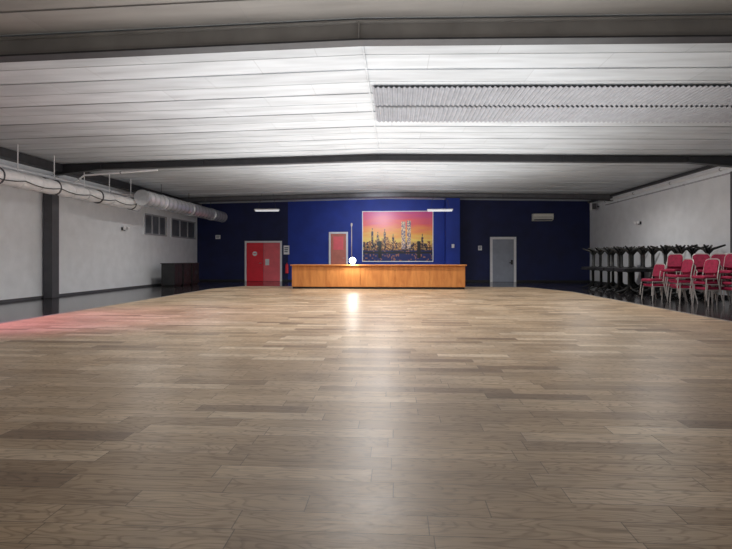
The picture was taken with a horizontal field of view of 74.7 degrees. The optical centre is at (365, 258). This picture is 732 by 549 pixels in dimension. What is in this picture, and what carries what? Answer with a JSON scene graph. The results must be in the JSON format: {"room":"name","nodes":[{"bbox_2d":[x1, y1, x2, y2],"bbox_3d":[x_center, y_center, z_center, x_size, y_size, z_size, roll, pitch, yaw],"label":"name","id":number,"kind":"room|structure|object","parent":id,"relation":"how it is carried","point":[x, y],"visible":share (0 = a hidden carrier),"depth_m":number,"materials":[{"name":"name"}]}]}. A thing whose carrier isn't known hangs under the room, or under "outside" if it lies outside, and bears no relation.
{"room":"community hall","nodes":[
{"label":"community hall","id":0,"kind":"room"},
{"bbox_2d":[0,159,196,299],"bbox_3d":[-10.561,-1.050,12.560,0.200,4.600,29.800,0,0,3],"label":"wall","id":1,"kind":"structure","parent":0,"point":[95,253],"depth_m":17.23,"materials":[{"name":"white paint"}]},
{"bbox_2d":[0,283,160,302],"bbox_3d":[-10.457,1.210,12.454,0.020,0.080,29.600,0,0,3],"label":"baseboard","id":2,"kind":"structure","parent":1,"relation":"attached to","point":[112,289],"depth_m":17.04,"materials":[{"name":"grey paint"}]},
{"bbox_2d":[0,147,201,205],"bbox_3d":[-10.328,-2.980,12.446,0.280,0.260,29.600,0,0,3],"label":"trim","id":3,"kind":"structure","parent":1,"relation":"attached to","point":[5,154],"depth_m":15.63,"materials":[{"name":"paint"}]},
{"bbox_2d":[144,213,166,236],"bbox_3d":[-9.833,-1.575,22.445,0.060,0.950,2.061,0,0,3],"label":"window","id":4,"kind":"structure","parent":1,"relation":"in","point":[156,225],"depth_m":22.44,"materials":[{"name":"glass"}]},
{"bbox_2d":[171,218,195,238],"bbox_3d":[-9.652,-1.575,25.438,0.060,0.950,2.885,0,0,3],"label":"window","id":5,"kind":"structure","parent":1,"relation":"in","point":[179,228],"depth_m":25.34,"materials":[{"name":"glass"}]},
{"bbox_2d":[0,281,731,548],"bbox_3d":[0.369,1.315,11.899,22.100,0.170,29.800,0,0,3],"label":"floor","id":6,"kind":"structure","parent":0,"point":[243,417],"depth_m":3.68,"materials":[{"name":"brown wood"}]},
{"bbox_2d":[43,175,60,298],"bbox_3d":[-10.090,-0.700,15.387,0.360,3.900,0.400,0,0,3],"label":"wall column","id":7,"kind":"structure","parent":6,"relation":"on","point":[50,202],"depth_m":15.23,"materials":[{"name":"black metal"}]},
{"bbox_2d":[0,164,133,196],"bbox_3d":[-9.855,-2.575,15.122,0.124,0.152,15.001,0,0,3],"label":"ceiling pipe","id":8,"kind":"object","parent":7,"relation":"attached to","point":[1,165],"visible":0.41,"depth_m":15.38,"materials":[{"name":"white metal"}]},
{"bbox_2d":[160,263,182,286],"bbox_3d":[-8.885,0.720,21.976,0.670,1.060,0.860,0,0,3],"label":"storage cabinet","id":9,"kind":"object","parent":6,"relation":"on","point":[171,273],"visible":1,"depth_m":21.59,"materials":[{"name":"black laminate"}]},
{"bbox_2d":[181,263,191,285],"bbox_3d":[-8.828,0.720,22.924,0.670,1.060,0.860,0,0,3],"label":"storage cabinet","id":10,"kind":"object","parent":6,"relation":"on","point":[186,267],"visible":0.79,"depth_m":22.79,"materials":[{"name":"black laminate"}]},
{"bbox_2d":[190,263,198,284],"bbox_3d":[-8.770,0.720,23.873,0.670,1.060,0.860,0,0,3],"label":"storage cabinet","id":11,"kind":"object","parent":6,"relation":"on","point":[194,266],"visible":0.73,"depth_m":23.76,"materials":[{"name":"black laminate"}]},
{"bbox_2d":[351,223,352,256],"bbox_3d":[-0.659,-0.200,21.980,0.280,2.900,0.280,0,0,3],"label":"microphone stand","id":12,"kind":"object","parent":6,"relation":"on","point":[351,223],"visible":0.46,"depth_m":21.96,"materials":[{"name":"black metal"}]},
{"bbox_2d":[0,286,731,323],"bbox_3d":[0.104,1.236,9.185,14.200,0.025,24.350,0,0,3],"label":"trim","id":13,"kind":"structure","parent":6,"relation":"on","point":[238,286],"depth_m":12.13,"materials":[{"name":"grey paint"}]},
{"bbox_2d":[290,264,466,288],"bbox_3d":[0.492,0.729,19.957,7.210,1.000,0.800,0,0,3],"label":"bar counter","id":14,"kind":"object","parent":6,"relation":"on","point":[304,276],"depth_m":19.68,"materials":[{"name":"brown wood"}]},
{"bbox_2d":[349,257,355,264],"bbox_3d":[-0.543,0.076,19.779,0.270,0.305,0.300,0,0,3],"label":"spot lamp","id":15,"kind":"object","parent":14,"relation":"on","point":[352,260],"visible":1,"depth_m":19.66,"materials":[{"name":"white glass"}]},
{"bbox_2d":[290,264,466,265],"bbox_3d":[0.492,0.254,19.957,7.210,0.050,0.800,0,0,3],"label":"countertop","id":16,"kind":"structure","parent":14,"relation":"on","point":[291,264],"depth_m":19.76,"materials":[{"name":"brown wood"}]},
{"bbox_2d":[581,268,600,288],"bbox_3d":[9.575,0.818,20.248,0.740,0.856,0.740,0,0,3],"label":"bistro table","id":17,"kind":"object","parent":6,"relation":"on","point":[592,283],"visible":0.66,"depth_m":20.20,"materials":[{"name":"black metal"}]},
{"bbox_2d":[581,248,603,267],"bbox_3d":[9.600,-0.039,20.246,0.740,0.856,0.740,0,0,6],"label":"bistro table","id":18,"kind":"object","parent":17,"relation":"on","point":[592,252],"visible":0.66,"depth_m":20.20,"materials":[{"name":"black metal"}]},
{"bbox_2d":[588,268,604,288],"bbox_3d":[9.538,0.818,19.472,0.740,0.856,0.740,0,0,3],"label":"bistro table","id":19,"kind":"object","parent":6,"relation":"on","point":[601,284],"visible":0.66,"depth_m":19.44,"materials":[{"name":"black metal"}]},
{"bbox_2d":[588,247,611,268],"bbox_3d":[9.511,-0.039,19.474,0.740,0.856,0.740,0,0,4],"label":"bistro table","id":20,"kind":"object","parent":19,"relation":"on","point":[600,252],"visible":0.73,"depth_m":19.43,"materials":[{"name":"black metal"}]},
{"bbox_2d":[595,269,619,290],"bbox_3d":[9.437,0.818,18.660,0.740,0.856,0.740,0,0,3],"label":"bistro table","id":21,"kind":"object","parent":6,"relation":"on","point":[608,285],"visible":0.72,"depth_m":18.61,"materials":[{"name":"black metal"}]},
{"bbox_2d":[595,247,618,268],"bbox_3d":[9.445,-0.039,18.660,0.740,0.856,0.740,0,0,4],"label":"bistro table","id":22,"kind":"object","parent":21,"relation":"on","point":[608,251],"visible":0.78,"depth_m":18.61,"materials":[{"name":"black metal"}]},
{"bbox_2d":[610,271,616,285],"bbox_3d":[10.403,0.818,20.223,0.740,0.856,0.740,0,0,3],"label":"bistro table","id":23,"kind":"object","parent":6,"relation":"on","point":[612,283],"visible":0.34,"depth_m":20.17,"materials":[{"name":"black metal"}]},
{"bbox_2d":[611,251,615,266],"bbox_3d":[10.392,-0.039,20.224,0.740,0.856,0.740,0,0,2],"label":"bistro table","id":24,"kind":"object","parent":23,"relation":"on","point":[613,252],"visible":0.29,"depth_m":20.17,"materials":[{"name":"black metal"}]},
{"bbox_2d":[605,269,631,292],"bbox_3d":[9.408,0.818,17.851,0.740,0.856,0.740,0,0,3],"label":"bistro table","id":25,"kind":"object","parent":6,"relation":"on","point":[618,286],"visible":0.67,"depth_m":17.82,"materials":[{"name":"black metal"}]},
{"bbox_2d":[605,246,632,269],"bbox_3d":[9.409,-0.039,17.851,0.740,0.856,0.740,0,0,4],"label":"bistro table","id":26,"kind":"object","parent":25,"relation":"on","point":[618,251],"visible":0.8,"depth_m":17.80,"materials":[{"name":"black metal"}]},
{"bbox_2d":[614,272,626,287],"bbox_3d":[10.329,0.818,19.417,0.740,0.856,0.740,0,0,3],"label":"bistro table","id":27,"kind":"object","parent":6,"relation":"on","point":[622,283],"visible":0.2,"depth_m":19.37,"materials":[{"name":"black metal"}]},
{"bbox_2d":[621,248,630,266],"bbox_3d":[10.340,-0.039,19.416,0.740,0.856,0.740,0,0,4],"label":"bistro table","id":28,"kind":"object","parent":27,"relation":"on","point":[623,252],"visible":0.23,"depth_m":19.36,"materials":[{"name":"black metal"}]},
{"bbox_2d":[614,270,644,294],"bbox_3d":[9.350,0.818,17.051,0.740,0.856,0.740,0,0,3],"label":"bistro table","id":29,"kind":"object","parent":6,"relation":"on","point":[629,288],"visible":0.98,"depth_m":16.98,"materials":[{"name":"black metal"}]},
{"bbox_2d":[615,246,645,269],"bbox_3d":[9.381,-0.039,17.049,0.740,0.856,0.740,0,0,2],"label":"bistro table","id":30,"kind":"object","parent":29,"relation":"on","point":[629,251],"visible":1,"depth_m":16.99,"materials":[{"name":"black metal"}]},
{"bbox_2d":[624,272,641,290],"bbox_3d":[10.309,0.818,18.599,0.740,0.856,0.740,0,0,3],"label":"bistro table","id":31,"kind":"object","parent":6,"relation":"on","point":[632,273],"visible":0.22,"depth_m":18.55,"materials":[{"name":"black metal"}]},
{"bbox_2d":[622,247,644,267],"bbox_3d":[10.302,-0.039,18.600,0.740,0.856,0.740,0,0,5],"label":"bistro table","id":32,"kind":"object","parent":31,"relation":"on","point":[636,247],"visible":0.2,"depth_m":18.55,"materials":[{"name":"black metal"}]},
{"bbox_2d":[635,272,647,291],"bbox_3d":[10.264,0.818,17.825,0.740,0.856,0.740,0,0,3],"label":"bistro table","id":33,"kind":"object","parent":6,"relation":"on","point":[642,273],"visible":0.32,"depth_m":17.78,"materials":[{"name":"black metal"}]},
{"bbox_2d":[634,246,652,267],"bbox_3d":[10.304,-0.039,17.823,0.740,0.856,0.740,0,0,5],"label":"bistro table","id":34,"kind":"object","parent":33,"relation":"on","point":[643,252],"visible":0.6,"depth_m":17.77,"materials":[{"name":"black metal"}]},
{"bbox_2d":[641,270,659,294],"bbox_3d":[10.179,0.818,17.034,0.740,0.856,0.740,0,0,3],"label":"bistro table","id":35,"kind":"object","parent":6,"relation":"on","point":[649,289],"visible":0.38,"depth_m":16.98,"materials":[{"name":"black metal"}]},
{"bbox_2d":[639,246,666,269],"bbox_3d":[10.177,-0.039,17.034,0.740,0.856,0.740,0,0,4],"label":"bistro table","id":36,"kind":"object","parent":35,"relation":"on","point":[653,251],"visible":0.65,"depth_m":16.98,"materials":[{"name":"black metal"}]},
{"bbox_2d":[641,272,667,300],"bbox_3d":[8.782,0.770,14.603,0.527,0.966,0.506,0,0,-7],"label":"banquet chair","id":37,"kind":"object","parent":6,"relation":"on","point":[654,283],"visible":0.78,"depth_m":14.42,"materials":[{"name":"fabric"}]},
{"bbox_2d":[640,263,665,295],"bbox_3d":[8.732,0.620,14.599,0.527,0.966,0.506,0,0,-10],"label":"banquet chair","id":38,"kind":"object","parent":37,"relation":"on","point":[657,267],"visible":0.99,"depth_m":14.57,"materials":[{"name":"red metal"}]},
{"bbox_2d":[649,270,681,296],"bbox_3d":[10.127,0.818,16.203,0.740,0.856,0.740,0,0,3],"label":"bistro table","id":39,"kind":"object","parent":6,"relation":"on","point":[657,292],"visible":0.24,"depth_m":16.22,"materials":[{"name":"black metal"}]},
{"bbox_2d":[648,245,680,269],"bbox_3d":[10.109,-0.039,16.204,0.740,0.856,0.740,0,0,3],"label":"bistro table","id":40,"kind":"object","parent":39,"relation":"on","point":[665,251],"visible":0.59,"depth_m":16.16,"materials":[{"name":"black metal"}]},
{"bbox_2d":[661,278,685,299],"bbox_3d":[9.320,0.770,14.539,0.527,0.966,0.506,0,0,-40],"label":"banquet chair","id":41,"kind":"object","parent":6,"relation":"on","point":[668,278],"visible":0.2,"depth_m":14.55,"materials":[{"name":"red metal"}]},
{"bbox_2d":[661,272,684,295],"bbox_3d":[9.281,0.620,14.508,0.527,0.966,0.506,0,0,-38],"label":"banquet chair","id":42,"kind":"object","parent":41,"relation":"on","point":[667,272],"visible":0.23,"depth_m":14.53,"materials":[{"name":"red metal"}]},
{"bbox_2d":[660,262,683,290],"bbox_3d":[9.240,0.470,14.479,0.527,0.966,0.506,0,0,-40],"label":"banquet chair","id":43,"kind":"object","parent":42,"relation":"on","point":[665,275],"visible":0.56,"depth_m":14.49,"materials":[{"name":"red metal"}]},
{"bbox_2d":[659,254,683,284],"bbox_3d":[9.202,0.320,14.445,0.527,0.966,0.506,0,0,-33],"label":"banquet chair","id":44,"kind":"object","parent":43,"relation":"on","point":[673,260],"visible":0.8,"depth_m":14.48,"materials":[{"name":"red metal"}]},
{"bbox_2d":[664,289,697,297],"bbox_3d":[10.101,0.818,15.410,0.740,0.856,0.740,0,0,3],"label":"bistro table","id":45,"kind":"object","parent":6,"relation":"on","point":[673,293],"visible":0.23,"depth_m":15.34,"materials":[{"name":"black metal"}]},
{"bbox_2d":[664,244,697,254],"bbox_3d":[10.101,-0.039,15.410,0.740,0.856,0.740,0,0,3],"label":"bistro table","id":46,"kind":"object","parent":45,"relation":"on","point":[680,250],"visible":0.53,"depth_m":15.34,"materials":[{"name":"black metal"}]},
{"bbox_2d":[669,270,697,303],"bbox_3d":[9.024,0.770,13.630,0.527,0.966,0.506,0,0,3],"label":"banquet chair","id":47,"kind":"object","parent":6,"relation":"on","point":[684,286],"visible":0.61,"depth_m":13.43,"materials":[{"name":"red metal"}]},
{"bbox_2d":[666,259,693,292],"bbox_3d":[8.925,0.470,13.635,0.527,0.966,0.506,0,0,-1],"label":"banquet chair","id":48,"kind":"object","parent":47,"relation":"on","point":[687,265],"visible":0.98,"depth_m":13.53,"materials":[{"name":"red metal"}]},
{"bbox_2d":[667,264,695,297],"bbox_3d":[8.975,0.620,13.635,0.527,0.966,0.506,0,0,-2],"label":"banquet chair","id":49,"kind":"object","parent":47,"relation":"on","point":[681,281],"visible":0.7,"depth_m":13.44,"materials":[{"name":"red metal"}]},
{"bbox_2d":[686,289,707,296],"bbox_3d":[10.973,0.818,16.174,0.740,0.856,0.740,0,0,3],"label":"bistro table","id":50,"kind":"object","parent":6,"relation":"on","point":[687,290],"visible":0.09,"depth_m":16.06,"materials":[{"name":"black metal"}]},
{"bbox_2d":[687,245,708,259],"bbox_3d":[11.005,-0.039,16.172,0.740,0.856,0.740,0,0,5],"label":"bistro table","id":51,"kind":"object","parent":50,"relation":"on","point":[691,251],"visible":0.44,"depth_m":16.09,"materials":[{"name":"black metal"}]},
{"bbox_2d":[691,279,712,303],"bbox_3d":[9.670,0.770,13.822,0.506,0.966,0.527,0,0,34],"label":"banquet chair","id":52,"kind":"object","parent":6,"relation":"on","point":[696,279],"visible":0.15,"depth_m":13.69,"materials":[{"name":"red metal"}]},
{"bbox_2d":[690,273,713,297],"bbox_3d":[9.640,0.620,13.782,0.506,0.966,0.527,0,0,30],"label":"banquet chair","id":53,"kind":"object","parent":52,"relation":"on","point":[698,273],"visible":0.09,"depth_m":13.68,"materials":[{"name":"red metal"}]},
{"bbox_2d":[692,274,723,305],"bbox_3d":[9.254,0.770,12.974,0.527,0.966,0.506,0,0,-11],"label":"banquet chair","id":54,"kind":"object","parent":6,"relation":"on","point":[696,287],"visible":0.57,"depth_m":12.81,"materials":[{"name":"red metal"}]},
{"bbox_2d":[691,265,722,300],"bbox_3d":[9.206,0.620,12.963,0.527,0.966,0.506,0,0,-10],"label":"banquet chair","id":55,"kind":"object","parent":54,"relation":"on","point":[720,268],"visible":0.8,"depth_m":12.80,"materials":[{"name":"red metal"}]},
{"bbox_2d":[689,259,720,294],"bbox_3d":[9.156,0.470,12.953,0.527,0.966,0.506,0,0,-12],"label":"banquet chair","id":56,"kind":"object","parent":55,"relation":"on","point":[710,266],"visible":0.98,"depth_m":12.91,"materials":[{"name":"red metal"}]},
{"bbox_2d":[694,291,725,298],"bbox_3d":[10.939,0.818,15.351,0.740,0.856,0.740,0,0,3],"label":"bistro table","id":57,"kind":"object","parent":6,"relation":"on","point":[701,293],"visible":0.1,"depth_m":15.41,"materials":[{"name":"black metal"}]},
{"bbox_2d":[691,244,725,254],"bbox_3d":[10.939,-0.039,15.351,0.740,0.856,0.740,0,0,3],"label":"bistro table","id":58,"kind":"object","parent":57,"relation":"on","point":[708,250],"visible":0.44,"depth_m":15.27,"materials":[{"name":"black metal"}]},
{"bbox_2d":[716,280,731,304],"bbox_3d":[9.806,0.770,12.844,0.527,0.966,0.506,0,0,-17],"label":"banquet chair","id":59,"kind":"object","parent":6,"relation":"on","point":[728,288],"visible":0.47,"depth_m":12.88,"materials":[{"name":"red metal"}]},
{"bbox_2d":[714,268,731,293],"bbox_3d":[9.712,0.470,12.809,0.527,0.966,0.506,0,0,-18],"label":"banquet chair","id":60,"kind":"object","parent":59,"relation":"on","point":[725,277],"visible":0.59,"depth_m":12.76,"materials":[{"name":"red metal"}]},
{"bbox_2d":[713,253,731,286],"bbox_3d":[9.665,0.320,12.795,0.527,0.966,0.506,0,0,-23],"label":"banquet chair","id":61,"kind":"object","parent":60,"relation":"on","point":[728,258],"visible":0.91,"depth_m":12.93,"materials":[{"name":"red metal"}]},
{"bbox_2d":[715,274,731,299],"bbox_3d":[9.759,0.620,12.826,0.527,0.966,0.506,0,0,-17],"label":"banquet chair","id":62,"kind":"object","parent":59,"relation":"on","point":[727,282],"visible":0.48,"depth_m":12.80,"materials":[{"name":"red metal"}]},
{"bbox_2d":[728,171,731,299],"bbox_3d":[11.190,-0.700,14.401,0.360,3.900,0.400,0,0,3],"label":"wall column","id":63,"kind":"structure","parent":6,"relation":"on","point":[731,171],"depth_m":14.53,"materials":[{"name":"grey paint"}]},
{"bbox_2d":[0,0,731,203],"bbox_3d":[0.375,-3.231,11.999,22.100,0.238,30.000,0,0,3],"label":"ceiling","id":64,"kind":"structure","parent":0,"point":[315,101],"depth_m":9.73,"materials":[{"name":"white metal"}]},
{"bbox_2d":[0,144,141,210],"bbox_3d":[-9.720,-2.504,13.091,1.005,1.228,11.963,0,0,3],"label":"air duct","id":65,"kind":"object","parent":64,"relation":"hanging from","point":[15,175],"visible":0.97,"depth_m":14.63,"materials":[{"name":"fabric"}]},
{"bbox_2d":[0,178,136,204],"bbox_3d":[-9.240,-2.070,13.031,0.028,0.104,11.204,0,0,3],"label":"cable","id":66,"kind":"object","parent":65,"relation":"attached to","point":[0,178],"visible":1,"depth_m":14.46,"materials":[{"name":"paint"}]},
{"bbox_2d":[134,184,226,221],"bbox_3d":[-8.389,-2.588,22.813,0.650,1.079,8.630,0,0,3],"label":"duct","id":67,"kind":"object","parent":64,"relation":"hanging from","point":[141,197],"visible":1,"depth_m":20.88,"materials":[{"name":"metal"}]},
{"bbox_2d":[254,195,279,210],"bbox_3d":[-4.792,-2.743,23.232,1.200,0.866,0.240,0,0,3],"label":"fluorescent light","id":68,"kind":"object","parent":64,"relation":"hanging from","point":[261,195],"visible":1,"depth_m":23.15,"materials":[{"name":"white paint"}]},
{"bbox_2d":[0,15,731,62],"bbox_3d":[0.055,-2.990,6.709,21.700,0.620,0.200,0,0,3],"label":"roof beam","id":69,"kind":"structure","parent":64,"relation":"attached to","point":[709,28],"depth_m":6.68,"materials":[{"name":"black metal"}]},
{"bbox_2d":[362,46,385,197],"bbox_3d":[0.512,-3.308,16.750,0.030,0.015,19.700,0,0,3],"label":"trim","id":70,"kind":"structure","parent":64,"relation":"attached to","point":[362,46],"depth_m":9.96,"materials":[{"name":"white metal"}]},
{"bbox_2d":[53,154,731,175],"bbox_3d":[0.568,-3.030,15.193,21.700,0.540,0.200,0,0,3],"label":"roof beam","id":71,"kind":"structure","parent":64,"relation":"attached to","point":[720,161],"depth_m":15.10,"materials":[{"name":"metal"}]},
{"bbox_2d":[73,169,157,183],"bbox_3d":[-8.066,-2.653,15.436,2.769,0.452,0.085,0,0,2],"label":"ceiling pipe","id":72,"kind":"object","parent":71,"relation":"attached to","point":[120,172],"visible":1,"depth_m":15.41,"materials":[{"name":"white metal"}]},
{"bbox_2d":[180,192,612,202],"bbox_3d":[1.093,-3.050,23.878,21.700,0.500,0.200,0,0,3],"label":"roof beam","id":73,"kind":"structure","parent":64,"relation":"attached to","point":[597,197],"depth_m":23.80,"materials":[{"name":"black metal"}]},
{"bbox_2d":[427,193,452,211],"bbox_3d":[3.504,-2.691,22.730,1.200,0.866,0.240,0,0,3],"label":"fluorescent light","id":74,"kind":"object","parent":64,"relation":"hanging from","point":[430,209],"visible":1,"depth_m":22.65,"materials":[{"name":"paint"}]},
{"bbox_2d":[372,85,731,106],"bbox_3d":[5.526,-3.176,9.384,10.775,0.232,1.100,0,0,3],"label":"ceiling panel","id":75,"kind":"object","parent":64,"relation":"attached to","point":[604,95],"visible":1,"depth_m":9.46,"materials":[{"name":"grey metal"}]},
{"bbox_2d":[375,106,731,122],"bbox_3d":[5.598,-3.176,10.571,10.775,0.232,1.120,0,0,3],"label":"ceiling panel","id":76,"kind":"object","parent":64,"relation":"attached to","point":[634,114],"visible":0.98,"depth_m":10.62,"materials":[{"name":"grey metal"}]},
{"bbox_2d":[197,199,589,279],"bbox_3d":[1.262,-1.125,26.672,21.700,4.750,0.200,0,0,3],"label":"wall","id":77,"kind":"structure","parent":0,"point":[545,250],"depth_m":26.49,"materials":[{"name":"blue paint"}]},
{"bbox_2d":[245,241,281,280],"bbox_3d":[-5.769,0.118,26.927,2.111,2.264,0.110,0,0,3],"label":"door","id":78,"kind":"structure","parent":77,"relation":"in","point":[263,259],"depth_m":26.93,"materials":[{"name":"red paint"}]},
{"bbox_2d":[284,246,288,253],"bbox_3d":[-4.457,-0.504,26.899,0.320,0.500,0.018,0,0,3],"label":"wall sign","id":79,"kind":"object","parent":77,"relation":"attached to","point":[286,248],"visible":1,"depth_m":26.89,"materials":[{"name":"white paint"}]},
{"bbox_2d":[285,262,288,272],"bbox_3d":[-4.383,0.490,26.798,0.234,0.620,0.229,0,0,3],"label":"fire extinguisher","id":80,"kind":"object","parent":77,"relation":"attached to","point":[287,264],"visible":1,"depth_m":26.71,"materials":[{"name":"red paint"}]},
{"bbox_2d":[329,232,347,263],"bbox_3d":[-1.536,-0.128,26.671,1.064,2.755,0.110,0,0,3],"label":"door","id":81,"kind":"structure","parent":77,"relation":"in","point":[338,241],"depth_m":26.68,"materials":[{"name":"red paint"}]},
{"bbox_2d":[199,279,589,281],"bbox_3d":[1.255,1.200,26.563,21.700,0.100,0.020,0,0,3],"label":"baseboard","id":82,"kind":"structure","parent":77,"relation":"attached to","point":[199,279],"depth_m":26.22,"materials":[{"name":"black wood"}]},
{"bbox_2d":[362,211,432,261],"bbox_3d":[1.744,-1.249,26.498,3.922,2.808,0.050,0,0,3],"label":"poster","id":83,"kind":"object","parent":77,"relation":"attached to","point":[387,236],"visible":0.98,"depth_m":26.50,"materials":[{"name":"paper"}]},
{"bbox_2d":[444,198,459,263],"bbox_3d":[4.643,-1.000,25.917,0.736,4.500,0.900,0,0,3],"label":"wall pier","id":84,"kind":"object","parent":77,"relation":"attached to","point":[451,218],"visible":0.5,"depth_m":25.47,"materials":[{"name":"blue paint"}]},
{"bbox_2d":[490,237,515,281],"bbox_3d":[7.469,0.024,26.117,1.397,2.452,0.130,0,0,3],"label":"door","id":85,"kind":"structure","parent":77,"relation":"in","point":[502,249],"depth_m":26.14,"materials":[{"name":"white paint"}]},
{"bbox_2d":[532,214,553,220],"bbox_3d":[9.551,-2.254,25.942,1.100,0.399,0.258,0,0,3],"label":"air conditioner","id":86,"kind":"object","parent":77,"relation":"attached to","point":[535,217],"visible":1,"depth_m":25.84,"materials":[{"name":"beige plastic"}]},
{"bbox_2d":[590,167,731,295],"bbox_3d":[11.299,-1.050,11.239,0.200,4.600,29.800,0,0,3],"label":"wall","id":87,"kind":"structure","parent":0,"point":[698,213],"depth_m":18.73,"materials":[{"name":"white paint"}]},
{"bbox_2d":[590,202,598,210],"bbox_3d":[11.794,-2.700,24.728,0.440,0.400,0.250,0,0,3],"label":"loudspeaker","id":88,"kind":"object","parent":87,"relation":"attached to","point":[593,206],"visible":1,"depth_m":24.61,"materials":[{"name":"white paint"}]},
{"bbox_2d":[592,203,596,208],"bbox_3d":[11.707,-2.700,24.613,0.220,0.320,0.010,0,0,3],"label":"grille","id":89,"kind":"object","parent":88,"relation":"attached to","point":[594,205],"depth_m":24.61,"materials":[{"name":"grey paint"}]},
{"bbox_2d":[588,166,717,202],"bbox_3d":[11.133,-3.060,11.148,0.120,0.100,29.600,0,0,3],"label":"trim","id":90,"kind":"structure","parent":87,"relation":"attached to","point":[704,167],"depth_m":18.62,"materials":[{"name":"paint"}]},
{"bbox_2d":[590,280,729,298],"bbox_3d":[11.183,1.200,11.145,0.020,0.100,29.600,0,0,3],"label":"baseboard","id":91,"kind":"structure","parent":87,"relation":"attached to","point":[726,296],"depth_m":21.73,"materials":[{"name":"black wood"}]},
{"bbox_2d":[597,167,729,203],"bbox_3d":[11.454,-2.870,16.789,0.114,0.108,16.900,0,0,3],"label":"pipe","id":92,"kind":"object","parent":87,"relation":"attached to","point":[723,168],"visible":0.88,"depth_m":18.02,"materials":[{"name":"white metal"}]},
{"bbox_2d":[606,172,729,204],"bbox_3d":[11.432,-2.680,16.089,0.074,0.070,15.500,0,0,3],"label":"pipe","id":93,"kind":"object","parent":87,"relation":"attached to","point":[729,172],"visible":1,"depth_m":17.90,"materials":[{"name":"metal"}]},
{"bbox_3d":[9.614,0.470,13.739,0.506,0.965,0.527,0,0,32],"label":"banquet chair","id":94,"kind":"object","parent":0,"visible":0},
{"bbox_2d":[691,253,711,286],"bbox_3d":[9.585,0.320,13.698,0.506,0.966,0.527,0,0,31],"label":"banquet chair","id":95,"kind":"object","parent":94,"relation":"on","point":[699,259],"visible":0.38,"depth_m":13.85,"materials":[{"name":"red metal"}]},
{"bbox_3d":[10.209,0.470,13.971,0.527,0.965,0.506,0,0,-38],"label":"banquet chair","id":96,"kind":"object","parent":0,"visible":0},
{"bbox_2d":[711,253,729,286],"bbox_3d":[10.170,0.320,13.940,0.527,0.966,0.506,0,0,-33],"label":"banquet chair","id":97,"kind":"object","parent":96,"relation":"on","point":[720,256],"visible":0.23,"depth_m":14.02,"materials":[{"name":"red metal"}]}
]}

